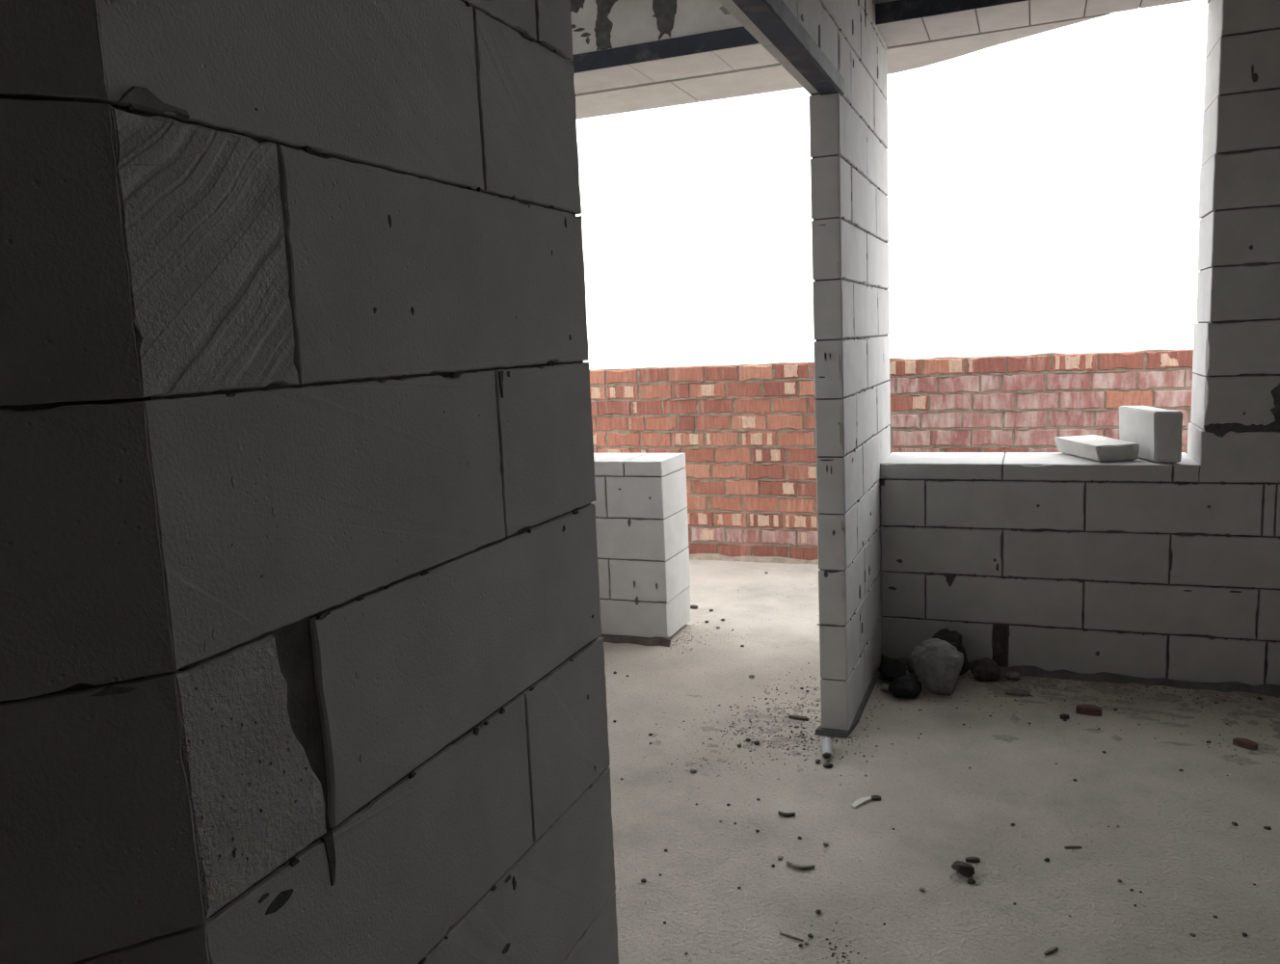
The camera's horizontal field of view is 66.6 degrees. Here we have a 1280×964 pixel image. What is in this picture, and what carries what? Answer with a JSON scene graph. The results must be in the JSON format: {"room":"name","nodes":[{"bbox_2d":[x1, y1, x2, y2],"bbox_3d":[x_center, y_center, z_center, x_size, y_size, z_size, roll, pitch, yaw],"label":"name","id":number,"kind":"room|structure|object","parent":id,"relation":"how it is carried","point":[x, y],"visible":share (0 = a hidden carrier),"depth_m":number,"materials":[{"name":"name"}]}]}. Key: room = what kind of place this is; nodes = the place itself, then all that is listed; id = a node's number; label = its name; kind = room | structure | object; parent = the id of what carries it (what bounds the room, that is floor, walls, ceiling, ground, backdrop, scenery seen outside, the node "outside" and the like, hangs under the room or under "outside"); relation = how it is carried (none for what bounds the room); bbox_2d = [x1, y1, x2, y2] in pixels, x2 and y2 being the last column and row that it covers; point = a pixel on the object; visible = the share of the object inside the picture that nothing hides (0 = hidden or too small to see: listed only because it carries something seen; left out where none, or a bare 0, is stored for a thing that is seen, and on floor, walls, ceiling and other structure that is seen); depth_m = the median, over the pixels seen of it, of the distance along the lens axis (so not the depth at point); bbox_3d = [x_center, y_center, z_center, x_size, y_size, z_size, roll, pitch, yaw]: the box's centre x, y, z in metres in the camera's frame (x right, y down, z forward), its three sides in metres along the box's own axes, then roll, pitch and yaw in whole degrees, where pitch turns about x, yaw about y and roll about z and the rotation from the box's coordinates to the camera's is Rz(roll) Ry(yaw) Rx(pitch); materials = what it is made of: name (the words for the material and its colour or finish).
{"room":"building construction site","nodes":[
{"label":"building construction site","id":0,"kind":"room"},
{"bbox_2d":[0,0,618,963],"bbox_3d":[-0.835,-0.117,0.545,2.225,3.000,0.434,-9,11,-40],"label":"wall","id":1,"kind":"structure","parent":0,"point":[302,652],"depth_m":0.83,"materials":[{"name":"concrete"}]},
{"bbox_2d":[570,0,779,94],"bbox_3d":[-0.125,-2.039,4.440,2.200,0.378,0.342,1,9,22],"label":"ceiling","id":2,"kind":"structure","parent":0,"point":[597,25],"depth_m":4.26,"materials":[{"name":"grey concrete"}]},
{"bbox_2d":[570,26,759,73],"bbox_3d":[-0.163,-1.864,4.297,2.160,0.076,0.009,1,9,22],"label":"lintel","id":3,"kind":"object","parent":2,"relation":"attached to","point":[737,37],"visible":0.29,"depth_m":4.18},
{"bbox_2d":[718,0,890,738],"bbox_3d":[0.424,-0.497,2.776,0.130,3.000,3.445,1,9,22],"label":"wall partition","id":4,"kind":"structure","parent":0,"point":[848,132],"depth_m":3.46,"materials":[{"name":"concrete"}]},
{"bbox_2d":[732,0,844,96],"bbox_3d":[0.211,-1.126,2.159,0.066,0.054,2.325,1,9,22],"label":"lintel","id":5,"kind":"object","parent":4,"relation":"attached to","point":[776,21],"visible":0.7,"depth_m":2.63,"materials":[{"name":"grey concrete"}]},
{"bbox_2d":[575,13,1110,119],"bbox_3d":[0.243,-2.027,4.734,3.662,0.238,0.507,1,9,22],"label":"ceiling","id":6,"kind":"structure","parent":0,"point":[775,77],"depth_m":4.61,"materials":[{"name":"concrete"}]},
{"bbox_2d":[590,0,1279,696],"bbox_3d":[1.627,-0.720,3.946,5.952,3.000,0.434,1,9,22],"label":"wall","id":7,"kind":"structure","parent":0,"point":[1055,565],"depth_m":3.82,"materials":[{"name":"concrete"}]},
{"bbox_2d":[875,0,1027,25],"bbox_3d":[1.484,-1.842,3.633,1.189,0.076,0.009,1,9,22],"label":"lintel","id":8,"kind":"object","parent":7,"relation":"attached to","point":[898,10],"visible":1,"depth_m":3.79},
{"bbox_2d":[1054,434,1139,461],"bbox_3d":[1.869,-0.140,4.004,0.189,0.067,0.385,-3,8,-2],"label":"block","id":9,"kind":"object","parent":7,"relation":"on","point":[1100,448],"visible":1,"depth_m":3.88,"materials":[{"name":"concrete"}]},
{"bbox_2d":[1119,405,1183,462],"bbox_3d":[2.030,-0.195,3.885,0.092,0.197,0.373,-2,8,4],"label":"block","id":10,"kind":"object","parent":7,"relation":"on","point":[1158,432],"visible":0.85,"depth_m":3.76,"materials":[{"name":"concrete"}]},
{"bbox_2d":[603,559,1279,963],"bbox_3d":[-1.121,1.329,1.544,9.600,0.120,10.800,1,9,22],"label":"floor","id":11,"kind":"structure","parent":0,"point":[860,890],"depth_m":2.86,"materials":[{"name":"grey concrete"}]},
{"bbox_2d":[690,604,697,609],"bbox_3d":[0.284,0.667,5.209,0.050,0.015,0.030,1,9,25],"label":"chip","id":12,"kind":"object","parent":11,"relation":"on","point":[692,606],"visible":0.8,"depth_m":5.20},
{"bbox_2d":[613,565,821,945],"bbox_3d":[0.373,0.832,4.078,1.001,0.009,4.122,1,9,22],"label":"mortar grit","id":13,"kind":"object","parent":11,"relation":"on","point":[786,719],"visible":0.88,"depth_m":3.56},
{"bbox_2d":[777,810,795,817],"bbox_3d":[0.439,0.994,2.917,0.050,0.010,0.020,0,9,16],"label":"mortar curl","id":14,"kind":"object","parent":11,"relation":"on","point":[786,814],"visible":1,"depth_m":2.91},
{"bbox_2d":[779,932,803,941],"bbox_3d":[0.362,1.086,2.327,0.060,0.005,0.005,3,10,33],"label":"wood splinter","id":15,"kind":"object","parent":11,"relation":"on","point":[781,933],"visible":1,"depth_m":2.33,"materials":[{"name":"grey wood"}]},
{"bbox_2d":[788,715,808,720],"bbox_3d":[0.595,0.882,3.646,0.075,0.010,0.020,2,9,28],"label":"chip","id":16,"kind":"object","parent":11,"relation":"on","point":[796,717],"visible":1,"depth_m":3.64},
{"bbox_2d":[786,860,814,870],"bbox_3d":[0.431,1.036,2.629,0.075,0.010,0.026,0,9,19],"label":"mortar curl","id":17,"kind":"object","parent":11,"relation":"on","point":[791,865],"visible":1,"depth_m":2.62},
{"bbox_2d":[822,737,832,760],"bbox_3d":[0.641,0.912,3.331,0.036,0.029,0.122,-1,8,12],"label":"tube","id":18,"kind":"object","parent":11,"relation":"on","point":[827,742],"visible":1,"depth_m":3.30,"materials":[{"name":"grey plastic"}]},
{"bbox_2d":[823,762,833,768],"bbox_3d":[0.624,0.939,3.231,0.034,0.014,0.021,-2,8,2],"label":"crumb","id":19,"kind":"object","parent":11,"relation":"on","point":[827,765],"visible":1,"depth_m":3.22,"materials":[{"name":"grey stone"}]},
{"bbox_2d":[851,796,871,808],"bbox_3d":[0.675,0.976,2.977,0.085,0.008,0.024,-9,10,-38],"label":"chip","id":20,"kind":"object","parent":11,"relation":"on","point":[861,801],"visible":1,"depth_m":2.97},
{"bbox_2d":[871,795,880,800],"bbox_3d":[0.725,0.970,2.994,0.030,0.010,0.018,-1,8,11],"label":"chip","id":21,"kind":"object","parent":11,"relation":"on","point":[873,797],"visible":1,"depth_m":2.99,"materials":[{"name":"grey stone"}]},
{"bbox_2d":[880,683,889,691],"bbox_3d":[0.979,0.819,3.883,0.047,0.032,0.048,1,9,22],"label":"lump","id":22,"kind":"object","parent":11,"relation":"on","point":[884,687],"visible":0.84,"depth_m":3.87,"materials":[{"name":"brown stone"}]},
{"bbox_2d":[589,348,1194,563],"bbox_3d":[0.698,-0.127,6.276,9.400,1.270,0.300,1,9,22],"label":"parapet","id":23,"kind":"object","parent":11,"relation":"on","point":[745,433],"visible":0.25,"depth_m":6.05,"materials":[{"name":"red brick"}]},
{"bbox_2d":[878,658,906,682],"bbox_3d":[1.035,0.773,4.006,0.113,0.082,0.116,-7,9,-29],"label":"lump","id":24,"kind":"object","parent":11,"relation":"on","point":[890,669],"visible":0.88,"depth_m":3.98,"materials":[{"name":"black stone"}]},
{"bbox_2d":[888,673,922,697],"bbox_3d":[1.041,0.796,3.827,0.126,0.088,0.112,1,9,22],"label":"lump","id":25,"kind":"object","parent":11,"relation":"on","point":[906,685],"visible":1,"depth_m":3.79,"materials":[{"name":"black stone"}]},
{"bbox_2d":[906,657,915,673],"bbox_3d":[1.162,0.744,4.072,0.095,0.110,0.087,1,9,22],"label":"lump","id":26,"kind":"object","parent":11,"relation":"on","point":[909,661],"visible":0.22,"depth_m":4.06,"materials":[{"name":"brown stone"}]},
{"bbox_2d":[909,638,963,694],"bbox_3d":[1.200,0.720,3.864,0.176,0.214,0.198,-9,10,-37],"label":"lump","id":27,"kind":"object","parent":11,"relation":"on","point":[937,663],"visible":1,"depth_m":3.80,"materials":[{"name":"grey stone"}]},
{"bbox_2d":[932,628,968,675],"bbox_3d":[1.275,0.704,4.027,0.156,0.193,0.084,1,9,22],"label":"lump","id":28,"kind":"object","parent":11,"relation":"on","point":[954,638],"visible":0.41,"depth_m":4.00,"materials":[{"name":"brown stone"}]},
{"bbox_2d":[951,860,974,877],"bbox_3d":[0.850,1.016,2.564,0.058,0.033,0.043,1,9,22],"label":"mortar stone","id":29,"kind":"object","parent":11,"relation":"on","point":[967,869],"visible":1,"depth_m":2.55,"materials":[{"name":"grey stone"}]},
{"bbox_2d":[967,878,975,883],"bbox_3d":[0.858,1.031,2.522,0.020,0.013,0.015,1,9,22],"label":"crumb","id":30,"kind":"object","parent":11,"relation":"on","point":[971,880],"visible":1,"depth_m":2.52,"materials":[{"name":"grey stone"}]},
{"bbox_2d":[965,855,980,862],"bbox_3d":[0.896,1.016,2.623,0.036,0.010,0.014,-2,8,5],"label":"chip","id":31,"kind":"object","parent":11,"relation":"on","point":[972,859],"visible":1,"depth_m":2.62,"materials":[{"name":"grey stone"}]},
{"bbox_2d":[970,657,1001,681],"bbox_3d":[1.407,0.757,3.964,0.118,0.093,0.108,1,9,22],"label":"lump","id":32,"kind":"object","parent":11,"relation":"on","point":[986,669],"visible":1,"depth_m":3.93,"materials":[{"name":"stone"}]},
{"bbox_2d":[720,670,1279,963],"bbox_3d":[1.531,0.973,2.748,2.242,0.008,2.486,1,9,22],"label":"mortar grit","id":33,"kind":"object","parent":11,"relation":"on","point":[999,691],"visible":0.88,"depth_m":3.63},
{"bbox_2d":[1004,670,1020,679],"bbox_3d":[1.510,0.784,3.957,0.060,0.034,0.058,5,11,42],"label":"lump","id":34,"kind":"object","parent":11,"relation":"on","point":[1012,675],"visible":1,"depth_m":3.94,"materials":[{"name":"grey concrete"}]},
{"bbox_2d":[1004,689,1030,696],"bbox_3d":[1.469,0.820,3.794,0.090,0.012,0.050,0,9,16],"label":"flake","id":35,"kind":"object","parent":11,"relation":"on","point":[1013,692],"visible":1,"depth_m":3.78,"materials":[{"name":"grey concrete"}]},
{"bbox_2d":[1043,945,1057,955],"bbox_3d":[0.941,1.073,2.232,0.042,0.006,0.007,-7,9,-29],"label":"wood splinter","id":36,"kind":"object","parent":11,"relation":"on","point":[1052,949],"visible":1,"depth_m":2.23,"materials":[{"name":"grey wood"}]},
{"bbox_2d":[1059,713,1069,719],"bbox_3d":[1.542,0.852,3.540,0.030,0.015,0.020,-3,8,-1],"label":"chip","id":37,"kind":"object","parent":11,"relation":"on","point":[1063,715],"visible":1,"depth_m":3.53,"materials":[{"name":"grey stone"}]},
{"bbox_2d":[1064,845,1081,848],"bbox_3d":[1.185,0.999,2.667,0.045,0.006,0.006,-2,8,2],"label":"wood splinter","id":38,"kind":"object","parent":11,"relation":"on","point":[1067,846],"visible":1,"depth_m":2.67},
{"bbox_2d":[1075,704,1101,716],"bbox_3d":[1.648,0.836,3.577,0.085,0.028,0.035,2,10,30],"label":"shard","id":39,"kind":"object","parent":11,"relation":"on","point":[1089,709],"visible":1,"depth_m":3.56},
{"bbox_2d":[1232,737,1257,750],"bbox_3d":[2.014,0.870,3.243,0.030,0.022,0.070,-8,10,-33],"label":"shard","id":40,"kind":"object","parent":11,"relation":"on","point":[1245,743],"visible":1,"depth_m":3.23}
]}

